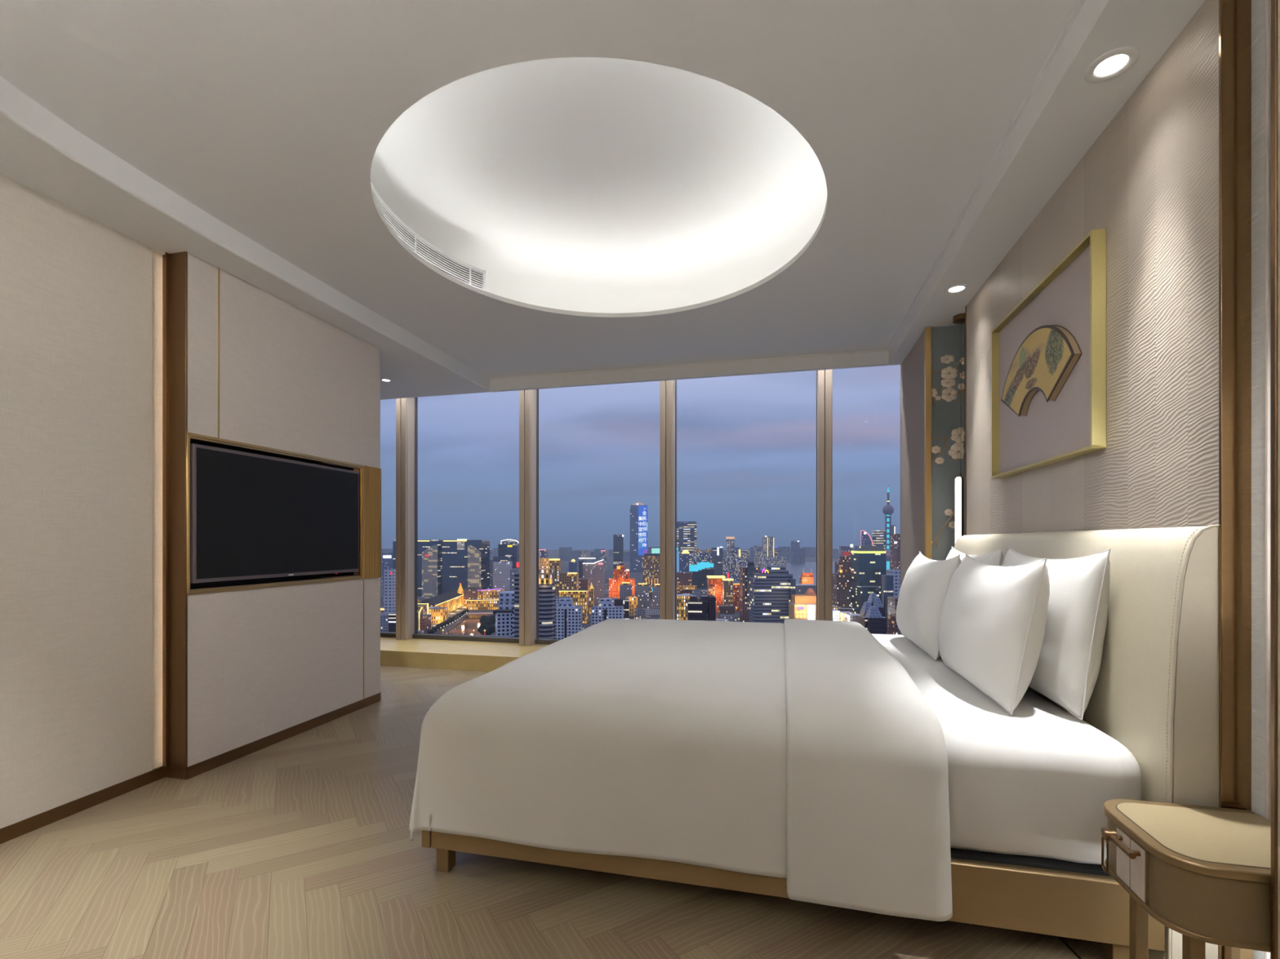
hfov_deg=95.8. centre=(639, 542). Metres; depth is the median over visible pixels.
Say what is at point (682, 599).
building
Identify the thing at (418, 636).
window
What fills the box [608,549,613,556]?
block
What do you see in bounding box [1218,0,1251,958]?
trim
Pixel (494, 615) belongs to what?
tree
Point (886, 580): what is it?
office block
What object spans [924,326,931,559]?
trim
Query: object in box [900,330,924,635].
wall
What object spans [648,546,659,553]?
block
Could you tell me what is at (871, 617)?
office block
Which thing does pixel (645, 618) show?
house
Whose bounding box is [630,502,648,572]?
skyscraper
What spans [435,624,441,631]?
tree
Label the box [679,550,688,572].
office tower
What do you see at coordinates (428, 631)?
tree
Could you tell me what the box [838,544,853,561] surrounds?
office tower
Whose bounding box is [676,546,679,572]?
office tower
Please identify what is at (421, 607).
strip light
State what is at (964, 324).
wall
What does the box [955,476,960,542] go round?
diffuser
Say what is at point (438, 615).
building
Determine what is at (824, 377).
trim
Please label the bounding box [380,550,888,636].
ground
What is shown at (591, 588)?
tower
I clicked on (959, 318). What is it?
pendant lamp
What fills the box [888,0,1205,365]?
ceiling
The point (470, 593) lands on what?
building
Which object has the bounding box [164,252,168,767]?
trim
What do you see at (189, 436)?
trim
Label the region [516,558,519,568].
office tower
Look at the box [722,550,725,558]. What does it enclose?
block
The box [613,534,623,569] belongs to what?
office tower
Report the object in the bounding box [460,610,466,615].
tree
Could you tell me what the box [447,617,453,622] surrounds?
tree
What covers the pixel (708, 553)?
office tower
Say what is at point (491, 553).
block
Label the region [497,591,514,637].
office block
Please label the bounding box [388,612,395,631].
building
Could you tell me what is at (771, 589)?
office tower
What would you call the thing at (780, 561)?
building
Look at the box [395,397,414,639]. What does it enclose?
window mullion
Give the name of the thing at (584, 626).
house
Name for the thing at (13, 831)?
baseboard
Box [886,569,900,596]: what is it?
office block
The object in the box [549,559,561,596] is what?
office tower
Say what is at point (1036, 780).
mattress
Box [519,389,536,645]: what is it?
trim
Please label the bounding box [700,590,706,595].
house
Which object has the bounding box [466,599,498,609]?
building
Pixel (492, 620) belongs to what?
tree
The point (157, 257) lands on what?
wall
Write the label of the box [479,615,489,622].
tree
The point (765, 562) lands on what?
building
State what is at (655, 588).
office block
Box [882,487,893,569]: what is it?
tower
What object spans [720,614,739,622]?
house
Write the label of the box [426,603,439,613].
building
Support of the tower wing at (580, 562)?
on the ground
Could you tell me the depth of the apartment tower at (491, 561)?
1329.86 m
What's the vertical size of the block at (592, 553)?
55.348 m
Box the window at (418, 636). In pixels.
[412,397,519,643]
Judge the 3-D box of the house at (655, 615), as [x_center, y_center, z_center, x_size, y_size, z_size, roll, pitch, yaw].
[23.178,114.122,851.201,25.288,11.756,23.617,0,0,14]
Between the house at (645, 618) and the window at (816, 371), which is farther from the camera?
the house at (645, 618)
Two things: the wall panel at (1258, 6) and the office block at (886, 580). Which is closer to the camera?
the wall panel at (1258, 6)
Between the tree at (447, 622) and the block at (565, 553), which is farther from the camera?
the block at (565, 553)
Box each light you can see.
[380,378,392,382]
[382,555,391,558]
[418,607,422,630]
[559,591,586,591]
[706,575,724,577]
[850,551,885,553]
[943,283,969,293]
[1084,45,1139,82]
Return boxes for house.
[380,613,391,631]
[381,580,384,586]
[417,596,426,601]
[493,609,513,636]
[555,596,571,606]
[582,622,590,630]
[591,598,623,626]
[599,597,617,602]
[629,615,639,619]
[634,607,644,619]
[643,617,659,619]
[644,608,659,617]
[647,614,659,617]
[648,592,652,600]
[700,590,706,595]
[715,618,728,621]
[718,605,734,618]
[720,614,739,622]
[837,608,853,613]
[888,596,900,635]
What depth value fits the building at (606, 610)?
575.05 m
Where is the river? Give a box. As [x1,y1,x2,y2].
[733,560,838,585]
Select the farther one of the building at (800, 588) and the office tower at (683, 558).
the office tower at (683, 558)
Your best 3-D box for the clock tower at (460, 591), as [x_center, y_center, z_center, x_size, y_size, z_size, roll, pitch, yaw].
[-343.931,99.476,1112.000,16.738,41.048,16.875,0,0,14]
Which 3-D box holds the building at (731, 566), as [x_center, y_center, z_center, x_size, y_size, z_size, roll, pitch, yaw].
[289.801,85.200,1814.999,66.567,69.600,43.652,0,0,14]
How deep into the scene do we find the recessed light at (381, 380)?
5.01 m
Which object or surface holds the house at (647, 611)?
on the ground
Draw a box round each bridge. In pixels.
[442,630,495,635]
[466,612,493,615]
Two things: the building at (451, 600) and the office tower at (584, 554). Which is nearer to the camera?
the building at (451, 600)
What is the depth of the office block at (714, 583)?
984.90 m
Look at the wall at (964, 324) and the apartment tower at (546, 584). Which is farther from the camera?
the apartment tower at (546, 584)
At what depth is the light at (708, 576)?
987.06 m
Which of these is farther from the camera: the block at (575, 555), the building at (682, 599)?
the block at (575, 555)
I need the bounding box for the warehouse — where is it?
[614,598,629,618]
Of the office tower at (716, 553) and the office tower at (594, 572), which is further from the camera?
the office tower at (716, 553)
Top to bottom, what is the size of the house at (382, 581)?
15.059 m
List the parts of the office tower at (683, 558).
crown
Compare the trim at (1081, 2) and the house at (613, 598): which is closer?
the trim at (1081, 2)
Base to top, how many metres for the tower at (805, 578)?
54.450 m
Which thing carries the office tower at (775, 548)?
on the ground
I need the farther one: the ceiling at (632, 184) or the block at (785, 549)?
the block at (785, 549)
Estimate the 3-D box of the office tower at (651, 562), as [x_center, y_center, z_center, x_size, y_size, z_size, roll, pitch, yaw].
[27.256,67.370,1344.961,47.166,105.260,38.998,0,0,14]
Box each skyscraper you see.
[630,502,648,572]
[676,521,696,564]
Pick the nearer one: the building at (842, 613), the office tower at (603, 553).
the building at (842, 613)
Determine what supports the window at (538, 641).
in the wall at (912, 369)
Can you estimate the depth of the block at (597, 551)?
3664.70 m
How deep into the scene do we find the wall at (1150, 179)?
1.76 m
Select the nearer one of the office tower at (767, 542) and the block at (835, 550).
the office tower at (767, 542)
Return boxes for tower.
[382,552,392,580]
[384,568,395,613]
[392,540,442,598]
[442,539,489,593]
[457,582,463,604]
[489,560,493,588]
[493,556,511,591]
[497,539,519,568]
[510,568,519,591]
[514,571,519,637]
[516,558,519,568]
[538,549,546,557]
[538,568,555,639]
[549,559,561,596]
[568,559,577,572]
[580,551,587,563]
[582,559,604,604]
[589,583,594,614]
[600,550,607,572]
[608,565,635,598]
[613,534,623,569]
[642,548,659,592]
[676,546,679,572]
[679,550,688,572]
[691,548,704,564]
[704,548,711,568]
[711,546,722,575]
[725,537,734,558]
[728,548,737,558]
[737,549,749,566]
[739,562,759,622]
[749,565,795,623]
[754,545,762,568]
[762,536,773,557]
[773,546,777,556]
[791,541,799,564]
[799,573,813,584]
[800,548,804,564]
[832,551,850,608]
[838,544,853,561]
[850,546,885,613]
[860,530,873,546]
[872,529,885,551]
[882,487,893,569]
[890,533,900,569]
[891,525,895,533]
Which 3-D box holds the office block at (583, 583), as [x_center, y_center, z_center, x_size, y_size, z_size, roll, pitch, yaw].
[-97.509,91.360,990.000,22.830,57.280,23.844,0,0,14]
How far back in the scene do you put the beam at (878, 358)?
4.92 m
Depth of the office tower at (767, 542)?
2750.10 m
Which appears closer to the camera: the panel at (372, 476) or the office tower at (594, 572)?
the panel at (372, 476)
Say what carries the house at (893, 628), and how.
on the ground
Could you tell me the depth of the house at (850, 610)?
878.56 m
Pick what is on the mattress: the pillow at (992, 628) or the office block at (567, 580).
the pillow at (992, 628)
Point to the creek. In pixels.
(469, 624)
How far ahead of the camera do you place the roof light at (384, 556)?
1699.26 m
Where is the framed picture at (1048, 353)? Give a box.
[991,228,1106,479]
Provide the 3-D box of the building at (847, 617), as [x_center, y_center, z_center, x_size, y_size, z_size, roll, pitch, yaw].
[239.360,100.640,648.000,18.715,38.720,19.185,0,0,14]
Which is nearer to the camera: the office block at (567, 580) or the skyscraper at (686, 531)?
the office block at (567, 580)
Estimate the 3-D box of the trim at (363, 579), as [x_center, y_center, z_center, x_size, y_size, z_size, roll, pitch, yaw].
[-1.930,0.674,4.024,0.022,0.835,0.008,0,0,14]
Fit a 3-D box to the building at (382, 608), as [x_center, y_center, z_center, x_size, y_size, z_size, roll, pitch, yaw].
[-424.683,112.430,999.653,43.253,15.140,47.596,0,0,14]
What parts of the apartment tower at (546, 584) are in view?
crown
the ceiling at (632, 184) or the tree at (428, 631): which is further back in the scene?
the tree at (428, 631)
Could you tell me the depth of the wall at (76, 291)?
2.45 m
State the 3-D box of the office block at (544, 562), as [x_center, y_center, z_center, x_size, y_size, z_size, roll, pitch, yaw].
[-161.279,73.440,972.000,29.938,93.120,29.233,0,0,14]
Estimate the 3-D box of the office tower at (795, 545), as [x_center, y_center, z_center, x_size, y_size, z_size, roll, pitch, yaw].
[836.998,56.905,3119.985,45.622,126.190,47.704,0,0,14]
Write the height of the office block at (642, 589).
52.482 m
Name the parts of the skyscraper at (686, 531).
roof crown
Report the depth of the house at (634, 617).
839.76 m
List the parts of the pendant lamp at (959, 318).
cord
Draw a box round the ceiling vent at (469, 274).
[371,182,485,291]
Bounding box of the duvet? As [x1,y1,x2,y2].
[408,618,952,921]
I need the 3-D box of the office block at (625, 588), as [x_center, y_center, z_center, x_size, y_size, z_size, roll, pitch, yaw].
[-23.275,93.535,959.000,23.648,52.930,22.216,0,0,14]
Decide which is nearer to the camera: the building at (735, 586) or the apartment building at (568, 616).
the apartment building at (568, 616)
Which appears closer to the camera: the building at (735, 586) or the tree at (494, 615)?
the tree at (494, 615)
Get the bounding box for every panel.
[364,465,381,578]
[1251,0,1271,958]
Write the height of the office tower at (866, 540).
157.214 m
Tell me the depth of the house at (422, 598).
1075.90 m
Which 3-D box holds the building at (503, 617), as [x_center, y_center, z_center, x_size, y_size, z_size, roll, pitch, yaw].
[-113.100,88.440,479.189,20.307,63.120,22.027,0,0,14]
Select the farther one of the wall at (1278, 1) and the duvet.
the duvet
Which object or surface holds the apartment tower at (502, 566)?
on the ground
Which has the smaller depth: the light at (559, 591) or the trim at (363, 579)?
the trim at (363, 579)
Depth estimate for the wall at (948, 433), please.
3.77 m
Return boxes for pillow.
[896,551,960,661]
[937,553,1049,715]
[945,546,1004,565]
[1001,546,1111,720]
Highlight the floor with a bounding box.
[0,665,1102,958]
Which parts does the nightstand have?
power cord, pull, handle, drawer, leg, leg, leg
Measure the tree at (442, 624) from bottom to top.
9.840 m
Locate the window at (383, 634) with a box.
[380,631,395,637]
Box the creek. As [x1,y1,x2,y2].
[444,614,489,635]
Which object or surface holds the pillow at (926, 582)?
on the mattress
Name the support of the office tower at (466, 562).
on the ground
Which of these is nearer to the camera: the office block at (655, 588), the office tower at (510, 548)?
the office block at (655, 588)
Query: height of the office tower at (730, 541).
141.150 m
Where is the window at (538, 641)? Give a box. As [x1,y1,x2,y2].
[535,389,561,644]
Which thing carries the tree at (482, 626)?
on the ground
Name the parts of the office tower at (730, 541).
crown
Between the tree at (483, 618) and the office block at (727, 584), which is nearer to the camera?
the tree at (483, 618)
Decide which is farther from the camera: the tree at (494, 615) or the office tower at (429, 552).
the office tower at (429, 552)
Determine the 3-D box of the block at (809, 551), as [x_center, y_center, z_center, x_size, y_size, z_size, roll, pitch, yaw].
[1309.529,79.868,4514.897,95.859,80.264,69.072,0,0,14]
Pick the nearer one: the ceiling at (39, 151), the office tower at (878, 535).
the ceiling at (39, 151)
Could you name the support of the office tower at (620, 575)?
on the ground
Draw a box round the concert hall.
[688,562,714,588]
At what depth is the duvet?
1.81 m
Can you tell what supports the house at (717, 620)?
on the ground
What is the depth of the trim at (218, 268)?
2.96 m
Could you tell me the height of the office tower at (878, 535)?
158.850 m
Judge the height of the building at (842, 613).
35.130 m
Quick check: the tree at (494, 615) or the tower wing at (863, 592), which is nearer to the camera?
the tower wing at (863, 592)
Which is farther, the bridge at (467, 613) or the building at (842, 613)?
the bridge at (467, 613)
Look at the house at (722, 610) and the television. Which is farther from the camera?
the house at (722, 610)
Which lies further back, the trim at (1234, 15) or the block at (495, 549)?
the block at (495, 549)
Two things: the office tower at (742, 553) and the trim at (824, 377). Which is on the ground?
the office tower at (742, 553)
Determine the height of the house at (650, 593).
15.794 m
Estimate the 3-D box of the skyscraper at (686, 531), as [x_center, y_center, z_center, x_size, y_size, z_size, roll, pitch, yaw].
[144.001,24.500,2029.999,115.259,191.000,82.943,0,0,14]
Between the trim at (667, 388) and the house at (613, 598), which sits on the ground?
the house at (613, 598)
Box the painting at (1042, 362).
[1001,328,1071,414]
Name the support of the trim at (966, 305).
attached to the wall at (1150, 179)
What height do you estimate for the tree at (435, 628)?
9.602 m
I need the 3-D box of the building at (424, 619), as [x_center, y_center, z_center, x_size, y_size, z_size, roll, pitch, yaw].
[-299.798,102.840,774.977,39.747,37.592,33.956,0,0,14]
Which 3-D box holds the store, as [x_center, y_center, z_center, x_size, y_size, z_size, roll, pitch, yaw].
[191.698,87.388,671.863,36.775,65.224,38.251,0,0,14]
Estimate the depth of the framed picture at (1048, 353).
2.28 m
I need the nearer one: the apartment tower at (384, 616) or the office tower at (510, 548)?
the apartment tower at (384, 616)
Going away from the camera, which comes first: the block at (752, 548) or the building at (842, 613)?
the building at (842, 613)
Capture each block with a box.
[381,548,392,558]
[489,551,493,557]
[493,547,497,556]
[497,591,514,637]
[538,557,552,568]
[559,546,572,560]
[559,572,578,591]
[571,551,580,561]
[578,578,588,612]
[590,551,594,560]
[594,548,604,560]
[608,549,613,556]
[619,582,631,598]
[635,583,648,608]
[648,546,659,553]
[651,584,659,608]
[676,572,696,594]
[688,595,715,621]
[706,575,724,612]
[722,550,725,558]
[722,578,733,605]
[750,546,754,563]
[777,546,789,560]
[777,548,782,556]
[801,546,814,557]
[833,548,838,558]
[857,592,886,634]
[880,574,893,631]
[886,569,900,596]
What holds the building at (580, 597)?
on the ground
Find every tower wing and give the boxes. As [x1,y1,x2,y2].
[578,558,595,578]
[857,586,880,614]
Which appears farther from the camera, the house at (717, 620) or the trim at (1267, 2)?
the house at (717, 620)
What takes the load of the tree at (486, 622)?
on the ground
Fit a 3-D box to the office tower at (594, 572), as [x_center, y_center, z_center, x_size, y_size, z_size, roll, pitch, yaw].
[-90.786,76.675,1132.392,47.389,86.650,43.801,0,0,14]
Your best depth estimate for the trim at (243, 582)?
3.39 m
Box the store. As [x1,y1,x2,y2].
[788,588,816,620]
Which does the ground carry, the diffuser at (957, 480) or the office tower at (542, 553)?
the office tower at (542, 553)
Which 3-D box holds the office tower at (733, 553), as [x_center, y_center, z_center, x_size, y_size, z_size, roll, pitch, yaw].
[326.001,72.000,2011.999,32.891,96.000,29.953,0,0,14]
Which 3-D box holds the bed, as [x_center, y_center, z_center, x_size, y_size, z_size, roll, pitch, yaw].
[0.596,0.553,2.725,2.279,1.194,2.067,0,0,14]
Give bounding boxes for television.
[190,443,359,583]
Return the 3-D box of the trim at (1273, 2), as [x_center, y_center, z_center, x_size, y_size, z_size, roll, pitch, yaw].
[1.332,-0.128,1.109,0.194,2.556,0.013,0,0,14]
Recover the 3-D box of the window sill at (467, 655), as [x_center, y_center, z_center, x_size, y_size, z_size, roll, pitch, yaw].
[-0.204,1.129,5.279,7.500,0.243,0.840,0,0,14]
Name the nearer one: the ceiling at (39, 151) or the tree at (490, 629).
the ceiling at (39, 151)
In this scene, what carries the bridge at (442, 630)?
on the ground
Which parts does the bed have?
foot rail, leg, rail, mattress, headboard, leg, edge panel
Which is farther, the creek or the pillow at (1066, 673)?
the creek
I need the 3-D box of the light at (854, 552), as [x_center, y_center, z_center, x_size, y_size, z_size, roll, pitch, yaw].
[341.539,15.088,866.600,39.082,2.975,34.000,0,0,0]
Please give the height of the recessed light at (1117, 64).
0.006 m
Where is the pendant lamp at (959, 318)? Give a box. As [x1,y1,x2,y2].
[952,312,964,542]
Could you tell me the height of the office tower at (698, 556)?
101.280 m
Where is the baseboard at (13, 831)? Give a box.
[0,691,381,844]
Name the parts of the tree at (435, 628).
crown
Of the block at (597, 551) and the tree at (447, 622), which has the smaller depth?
the tree at (447, 622)
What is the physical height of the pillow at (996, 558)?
0.513 m
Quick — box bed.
[422,524,1218,958]
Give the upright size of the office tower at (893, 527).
196.850 m
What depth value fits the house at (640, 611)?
867.05 m
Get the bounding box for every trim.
[162,251,187,779]
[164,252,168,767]
[186,431,364,595]
[190,439,358,589]
[217,267,219,438]
[363,578,364,699]
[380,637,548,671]
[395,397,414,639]
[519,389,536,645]
[659,379,675,619]
[817,368,832,621]
[887,0,1085,351]
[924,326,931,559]
[964,305,966,535]
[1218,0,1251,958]
[1265,0,1270,958]
[1271,0,1277,958]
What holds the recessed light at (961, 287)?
in the ceiling at (1066, 113)
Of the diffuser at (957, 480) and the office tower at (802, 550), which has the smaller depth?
the diffuser at (957, 480)
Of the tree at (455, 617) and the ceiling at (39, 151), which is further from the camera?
the tree at (455, 617)
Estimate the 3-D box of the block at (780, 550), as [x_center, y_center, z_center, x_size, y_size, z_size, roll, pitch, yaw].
[782.690,79.389,3356.887,87.610,81.223,67.060,0,0,14]
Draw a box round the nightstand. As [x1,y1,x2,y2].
[1057,799,1271,958]
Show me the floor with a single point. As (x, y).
(299, 846)
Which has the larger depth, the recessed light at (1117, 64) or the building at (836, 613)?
the building at (836, 613)
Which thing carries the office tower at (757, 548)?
on the ground
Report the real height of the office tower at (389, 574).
77.700 m
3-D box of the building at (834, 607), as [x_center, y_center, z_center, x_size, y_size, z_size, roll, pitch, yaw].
[275.110,105.510,827.999,12.556,28.980,17.682,0,0,14]
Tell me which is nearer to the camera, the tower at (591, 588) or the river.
the tower at (591, 588)
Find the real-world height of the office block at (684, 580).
59.050 m
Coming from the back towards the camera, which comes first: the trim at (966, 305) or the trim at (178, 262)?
the trim at (966, 305)
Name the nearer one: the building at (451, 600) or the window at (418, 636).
the window at (418, 636)
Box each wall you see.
[0,173,152,828]
[152,249,162,769]
[187,252,380,766]
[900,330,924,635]
[931,324,964,560]
[964,324,964,535]
[966,0,1218,958]
[1277,0,1279,958]
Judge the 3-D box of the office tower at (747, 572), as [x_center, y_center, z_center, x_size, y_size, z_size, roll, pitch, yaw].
[159.186,74.613,840.284,29.405,90.775,28.747,0,0,14]
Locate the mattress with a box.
[871,633,1142,865]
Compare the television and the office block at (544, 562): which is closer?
the television
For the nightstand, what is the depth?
1.24 m
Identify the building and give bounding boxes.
[380,606,384,613]
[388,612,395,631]
[417,591,462,613]
[417,603,431,633]
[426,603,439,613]
[428,607,447,623]
[463,588,504,606]
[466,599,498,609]
[555,598,582,639]
[559,590,587,623]
[676,594,689,620]
[722,558,742,580]
[733,583,739,610]
[760,557,775,568]
[773,556,786,566]
[795,584,816,594]
[832,604,837,609]
[832,609,839,621]
[840,611,853,621]
[844,613,860,622]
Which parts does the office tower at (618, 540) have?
crown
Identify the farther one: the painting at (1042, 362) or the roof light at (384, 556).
the roof light at (384, 556)
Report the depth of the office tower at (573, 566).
1499.96 m
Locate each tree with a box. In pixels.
[426,628,435,634]
[431,626,438,634]
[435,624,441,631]
[439,622,446,627]
[444,619,450,625]
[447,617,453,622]
[452,615,459,619]
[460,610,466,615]
[477,623,488,635]
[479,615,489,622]
[480,620,493,625]
[482,624,495,635]
[486,617,495,624]
[488,613,495,619]
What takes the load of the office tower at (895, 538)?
on the ground
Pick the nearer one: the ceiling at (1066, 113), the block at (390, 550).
the ceiling at (1066, 113)
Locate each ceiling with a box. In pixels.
[0,0,1079,378]
[0,75,490,399]
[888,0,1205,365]
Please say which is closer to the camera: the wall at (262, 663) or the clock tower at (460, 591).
the wall at (262, 663)
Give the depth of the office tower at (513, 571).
819.90 m
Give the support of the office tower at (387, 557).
on the ground
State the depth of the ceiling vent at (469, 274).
3.31 m
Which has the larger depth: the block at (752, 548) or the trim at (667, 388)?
the block at (752, 548)
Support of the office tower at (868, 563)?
on the ground
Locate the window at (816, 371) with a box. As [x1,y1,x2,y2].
[675,370,817,620]
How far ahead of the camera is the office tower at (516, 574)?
455.01 m
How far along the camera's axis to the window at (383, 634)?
6.11 m
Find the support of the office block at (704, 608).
on the ground
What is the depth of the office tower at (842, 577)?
904.90 m

